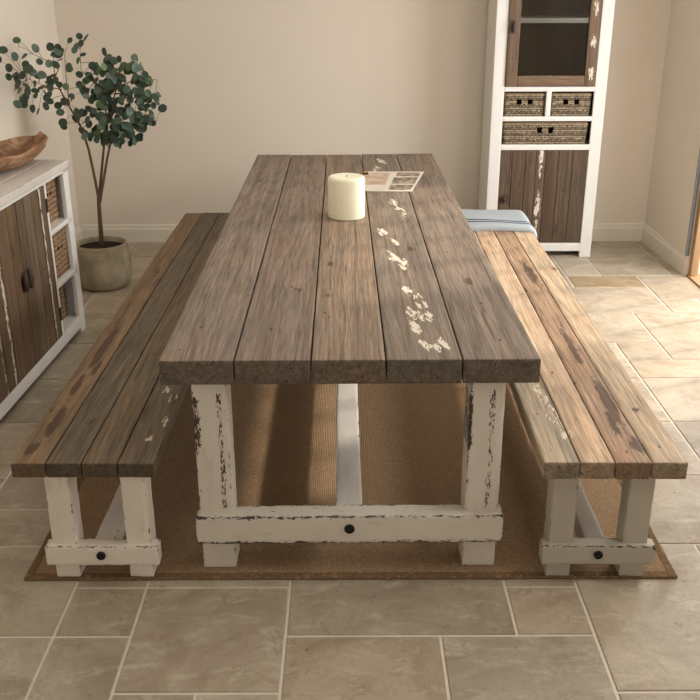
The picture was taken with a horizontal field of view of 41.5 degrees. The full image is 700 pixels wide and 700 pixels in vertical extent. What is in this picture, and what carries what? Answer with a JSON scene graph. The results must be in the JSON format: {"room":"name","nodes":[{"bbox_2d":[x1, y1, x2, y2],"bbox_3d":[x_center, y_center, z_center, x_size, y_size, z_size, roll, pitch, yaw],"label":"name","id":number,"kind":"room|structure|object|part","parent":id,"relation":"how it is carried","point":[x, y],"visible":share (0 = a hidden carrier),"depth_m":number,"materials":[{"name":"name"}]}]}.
{"room":"dining room","nodes":[
{"label":"dining room","id":0,"kind":"room"},
{"bbox_2d":[0,0,78,228],"bbox_3d":[-2.100,-0.510,2.818,0.130,2.620,8.015,0,22,0],"label":"wall","id":1,"kind":"structure","parent":0,"point":[32,21],"depth_m":5.94,"materials":[{"name":"paint"}]},
{"bbox_2d":[74,225,82,240],"bbox_3d":[-2.022,0.625,3.268,0.020,0.138,7.995,0,22,0],"label":"baseboard","id":2,"kind":"structure","parent":1,"relation":"attached to","point":[78,232],"depth_m":6.89,"materials":[{"name":"paint"}]},
{"bbox_2d":[0,241,699,699],"bbox_3d":[0.098,0.679,3.313,4.400,0.004,8.030,0,22,0],"label":"floor","id":3,"kind":"structure","parent":0,"point":[538,638],"depth_m":2.90,"materials":[{"name":"tile"}]},
{"bbox_2d":[0,159,85,419],"bbox_3d":[-1.758,-0.263,4.360,0.477,0.962,1.666,1,22,2],"label":"sideboard","id":4,"kind":"object","parent":3,"relation":"on","point":[33,331],"visible":0.98,"depth_m":4.50,"materials":[{"name":"white paint"}]},
{"bbox_3d":[-1.562,-0.216,4.188,0.022,0.800,0.460,1,22,2],"label":"door","id":5,"kind":"part","parent":4,"relation":"part of","materials":[{"name":"brown wood"}]},
{"bbox_2d":[0,131,47,171],"bbox_3d":[-1.749,-0.975,4.667,0.314,0.124,0.974,3,22,7],"label":"wooden bowl","id":6,"kind":"object","parent":4,"relation":"on","point":[15,152],"visible":1,"depth_m":4.87,"materials":[{"name":"brown wood"}]},
{"bbox_3d":[-1.532,-0.322,4.361,0.025,0.106,0.043,1,22,2],"label":"handle","id":7,"kind":"part","parent":4,"relation":"part of","materials":[{"name":"wood"}]},
{"bbox_3d":[-1.529,-0.344,4.416,0.025,0.106,0.043,1,22,2],"label":"handle","id":8,"kind":"part","parent":4,"relation":"part of","materials":[{"name":"wood"}]},
{"bbox_3d":[-1.546,-0.378,4.586,0.022,0.800,0.388,1,22,2],"label":"door","id":9,"kind":"part","parent":4,"relation":"part of","materials":[{"name":"brown wood"}]},
{"bbox_2d":[45,177,59,223],"bbox_3d":[-1.723,-0.784,4.844,0.308,0.242,0.293,1,22,2],"label":"wicker basket","id":10,"kind":"object","parent":4,"relation":"in","point":[51,188],"visible":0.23,"depth_m":4.89,"materials":[{"name":"brown wicker"}]},
{"bbox_2d":[52,226,69,279],"bbox_3d":[-1.698,-0.518,4.951,0.308,0.242,0.293,1,22,2],"label":"wicker basket","id":11,"kind":"object","parent":4,"relation":"in","point":[59,239],"visible":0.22,"depth_m":4.96,"materials":[{"name":"brown wicker"}]},
{"bbox_2d":[59,283,67,319],"bbox_3d":[-1.744,-0.261,5.057,0.308,0.242,0.293,1,22,2],"label":"wicker basket","id":12,"kind":"object","parent":4,"relation":"on","point":[62,294],"visible":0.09,"depth_m":5.14,"materials":[{"name":"brown wicker"}]},
{"bbox_2d":[0,33,166,290],"bbox_3d":[-1.543,-1.084,5.584,0.804,1.563,0.724,0,22,0],"label":"potted tree","id":13,"kind":"object","parent":3,"relation":"on","point":[105,263],"visible":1,"depth_m":5.66,"materials":[{"name":"green plant"}]},
{"bbox_3d":[-1.599,-0.556,5.976,0.366,0.290,0.366,0,22,0],"label":"pot","id":14,"kind":"part","parent":13,"relation":"part of","materials":[{"name":"ceramic"}]},
{"bbox_2d":[24,370,677,579],"bbox_3d":[0.000,0.108,4.701,2.186,0.010,3.488,0,22,0],"label":"jute rug","id":15,"kind":"object","parent":3,"relation":"on","point":[411,435],"visible":0.41,"depth_m":3.63,"materials":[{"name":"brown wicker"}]},
{"bbox_2d":[11,213,229,576],"bbox_3d":[-0.838,-0.060,4.516,0.449,0.444,3.312,0,22,0],"label":"bench","id":16,"kind":"object","parent":15,"relation":"on","point":[114,416],"visible":0.7,"depth_m":3.18,"materials":[{"name":"white paint"}]},
{"bbox_3d":[-0.939,0.561,3.053,0.080,0.394,0.082,0,22,0],"label":"leg","id":17,"kind":"part","parent":16,"relation":"part of","materials":[{"name":"white paint"}]},
{"bbox_3d":[-0.815,0.668,3.061,0.372,0.072,0.052,0,22,0],"label":"rail","id":18,"kind":"part","parent":16,"relation":"part of","materials":[{"name":"white paint"}]},
{"bbox_3d":[-0.695,0.560,3.052,0.080,0.394,0.082,0,22,0],"label":"leg","id":19,"kind":"part","parent":16,"relation":"part of","materials":[{"name":"white paint"}]},
{"bbox_2d":[159,154,540,566],"bbox_3d":[-0.023,-0.273,4.604,1.187,0.770,3.544,0,22,0],"label":"dining table","id":20,"kind":"object","parent":15,"relation":"on","point":[406,290],"visible":0.93,"depth_m":3.12,"materials":[{"name":"white paint"}]},
{"bbox_3d":[-0.441,0.399,3.058,0.110,0.688,0.110,0,22,0],"label":"leg","id":21,"kind":"part","parent":20,"relation":"part of","materials":[{"name":"white paint"}]},
{"bbox_2d":[328,173,364,220],"bbox_3d":[-0.017,-0.746,4.473,0.179,0.204,0.179,0,22,0],"label":"pillar candle","id":22,"kind":"object","parent":20,"relation":"on","point":[346,191],"visible":1,"depth_m":4.41,"materials":[{"name":"beige wax"}]},
{"bbox_3d":[-0.001,0.581,3.089,1.014,0.104,0.075,0,22,0],"label":"rail","id":23,"kind":"part","parent":20,"relation":"part of","materials":[{"name":"white paint"}]},
{"bbox_2d":[363,171,423,191],"bbox_3d":[0.256,-0.965,5.276,0.370,0.005,0.547,0,22,0],"label":"brochure","id":24,"kind":"object","parent":20,"relation":"on","point":[375,181],"visible":0.99,"depth_m":5.26,"materials":[{"name":"paper"}]},
{"bbox_2d":[363,173,389,184],"bbox_3d":[0.157,-0.990,5.333,0.165,0.001,0.337,0,22,0],"label":"picture","id":25,"kind":"object","parent":24,"relation":"on","point":[370,178],"depth_m":5.33},
{"bbox_2d":[388,185,412,189],"bbox_3d":[0.282,-0.900,5.112,0.148,0.001,0.139,0,22,0],"label":"picture","id":26,"kind":"object","parent":24,"relation":"on","point":[390,187],"depth_m":5.10},
{"bbox_2d":[392,177,417,183],"bbox_3d":[0.314,-0.970,5.284,0.138,0.001,0.189,3,22,7],"label":"picture","id":27,"kind":"object","parent":24,"relation":"on","point":[395,180],"depth_m":5.28},
{"bbox_2d":[396,172,419,175],"bbox_3d":[0.344,-1.034,5.442,0.154,0.001,0.112,0,22,0],"label":"picture","id":28,"kind":"object","parent":24,"relation":"on","point":[397,173],"depth_m":5.45},
{"bbox_3d":[0.434,0.394,3.065,0.110,0.688,0.110,0,22,0],"label":"leg","id":29,"kind":"part","parent":20,"relation":"part of","materials":[{"name":"white paint"}]},
{"bbox_2d":[473,231,687,575],"bbox_3d":[0.850,-0.063,4.514,0.451,0.444,3.312,0,22,0],"label":"bench","id":30,"kind":"object","parent":15,"relation":"on","point":[585,417],"visible":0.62,"depth_m":3.17,"materials":[{"name":"white paint"}]},
{"bbox_2d":[461,209,536,238],"bbox_3d":[0.904,-0.783,5.712,0.422,0.080,0.485,0,22,0],"label":"folded cloth","id":31,"kind":"object","parent":30,"relation":"on","point":[478,220],"visible":0.93,"depth_m":5.63,"materials":[{"name":"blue fabric"}]},
{"bbox_3d":[0.693,0.562,3.054,0.080,0.384,0.082,0,22,0],"label":"leg","id":32,"kind":"part","parent":30,"relation":"part of","materials":[{"name":"white paint"}]},
{"bbox_3d":[0.817,0.665,3.059,0.372,0.072,0.052,0,22,0],"label":"rail","id":33,"kind":"part","parent":30,"relation":"part of","materials":[{"name":"white paint"}]},
{"bbox_3d":[0.937,0.562,3.052,0.080,0.384,0.082,0,22,0],"label":"leg","id":34,"kind":"part","parent":30,"relation":"part of","materials":[{"name":"white paint"}]},
{"bbox_2d":[478,0,614,256],"bbox_3d":[1.334,-1.700,6.392,0.802,2.085,0.442,0,22,0],"label":"cupboard","id":35,"kind":"object","parent":3,"relation":"on","point":[546,46],"visible":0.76,"depth_m":6.37,"materials":[{"name":"white paint"}]},
{"bbox_3d":[1.065,-2.100,6.003,0.026,0.085,0.023,0,22,0],"label":"handle","id":36,"kind":"part","parent":35,"relation":"part of","materials":[{"name":"wood"}]},
{"bbox_2d":[503,92,544,115],"bbox_3d":[1.176,-1.711,6.370,0.280,0.148,0.308,0,22,0],"label":"wicker basket","id":37,"kind":"object","parent":35,"relation":"in","point":[515,103],"visible":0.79,"depth_m":6.24,"materials":[{"name":"beige wicker"}]},
{"bbox_3d":[1.335,-1.070,6.466,0.598,0.651,0.022,0,22,0],"label":"door","id":38,"kind":"part","parent":35,"relation":"part of","materials":[{"name":"brown wood"}]},
{"bbox_2d":[501,121,587,143],"bbox_3d":[1.330,-1.535,6.442,0.588,0.144,0.308,0,22,0],"label":"wicker basket","id":39,"kind":"object","parent":35,"relation":"in","point":[513,132],"visible":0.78,"depth_m":6.31,"materials":[{"name":"beige wicker"}]},
{"bbox_3d":[1.333,-1.782,6.589,0.722,1.990,0.008,0,22,0],"label":"panel","id":40,"kind":"part","parent":35,"relation":"part of","materials":[{"name":"black glass"}]},
{"bbox_3d":[1.331,-2.133,6.018,0.596,0.801,0.024,0,22,0],"label":"glazed door","id":41,"kind":"part","parent":35,"relation":"part of","materials":[{"name":"brown wood"}]},
{"bbox_2d":[550,92,591,115],"bbox_3d":[1.490,-1.712,6.371,0.280,0.148,0.308,0,22,0],"label":"wicker basket","id":42,"kind":"object","parent":35,"relation":"in","point":[562,103],"visible":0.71,"depth_m":6.24,"materials":[{"name":"beige wicker"}]},
{"bbox_2d":[54,0,671,223],"bbox_3d":[0.107,-2.047,6.597,4.560,2.620,0.135,0,22,0],"label":"wall","id":43,"kind":"structure","parent":0,"point":[239,81],"depth_m":6.60,"materials":[{"name":"paint"}]},
{"bbox_2d":[79,223,643,242],"bbox_3d":[0.092,-0.886,6.984,4.265,0.138,0.020,0,22,0],"label":"baseboard","id":44,"kind":"structure","parent":43,"relation":"attached to","point":[133,233],"depth_m":6.97,"materials":[{"name":"paint"}]},
{"bbox_2d":[645,0,699,273],"bbox_3d":[2.333,-0.522,2.823,0.205,2.620,8.015,0,22,0],"label":"wall","id":45,"kind":"structure","parent":0,"point":[674,187],"depth_m":6.27,"materials":[{"name":"paint"}]},
{"bbox_2d":[641,223,688,275],"bbox_3d":[2.231,-0.730,6.585,0.020,0.138,0.886,-1,22,-2],"label":"baseboard","id":46,"kind":"structure","parent":45,"relation":"attached to","point":[650,238],"depth_m":6.55,"materials":[{"name":"paint"}]},
{"bbox_2d":[686,192,699,287],"bbox_3d":[2.307,-1.301,4.851,0.108,2.530,1.898,0,22,0],"label":"door","id":47,"kind":"structure","parent":45,"relation":"in","point":[693,275],"depth_m":6.08,"materials":[{"name":"brown wood"}]}
]}

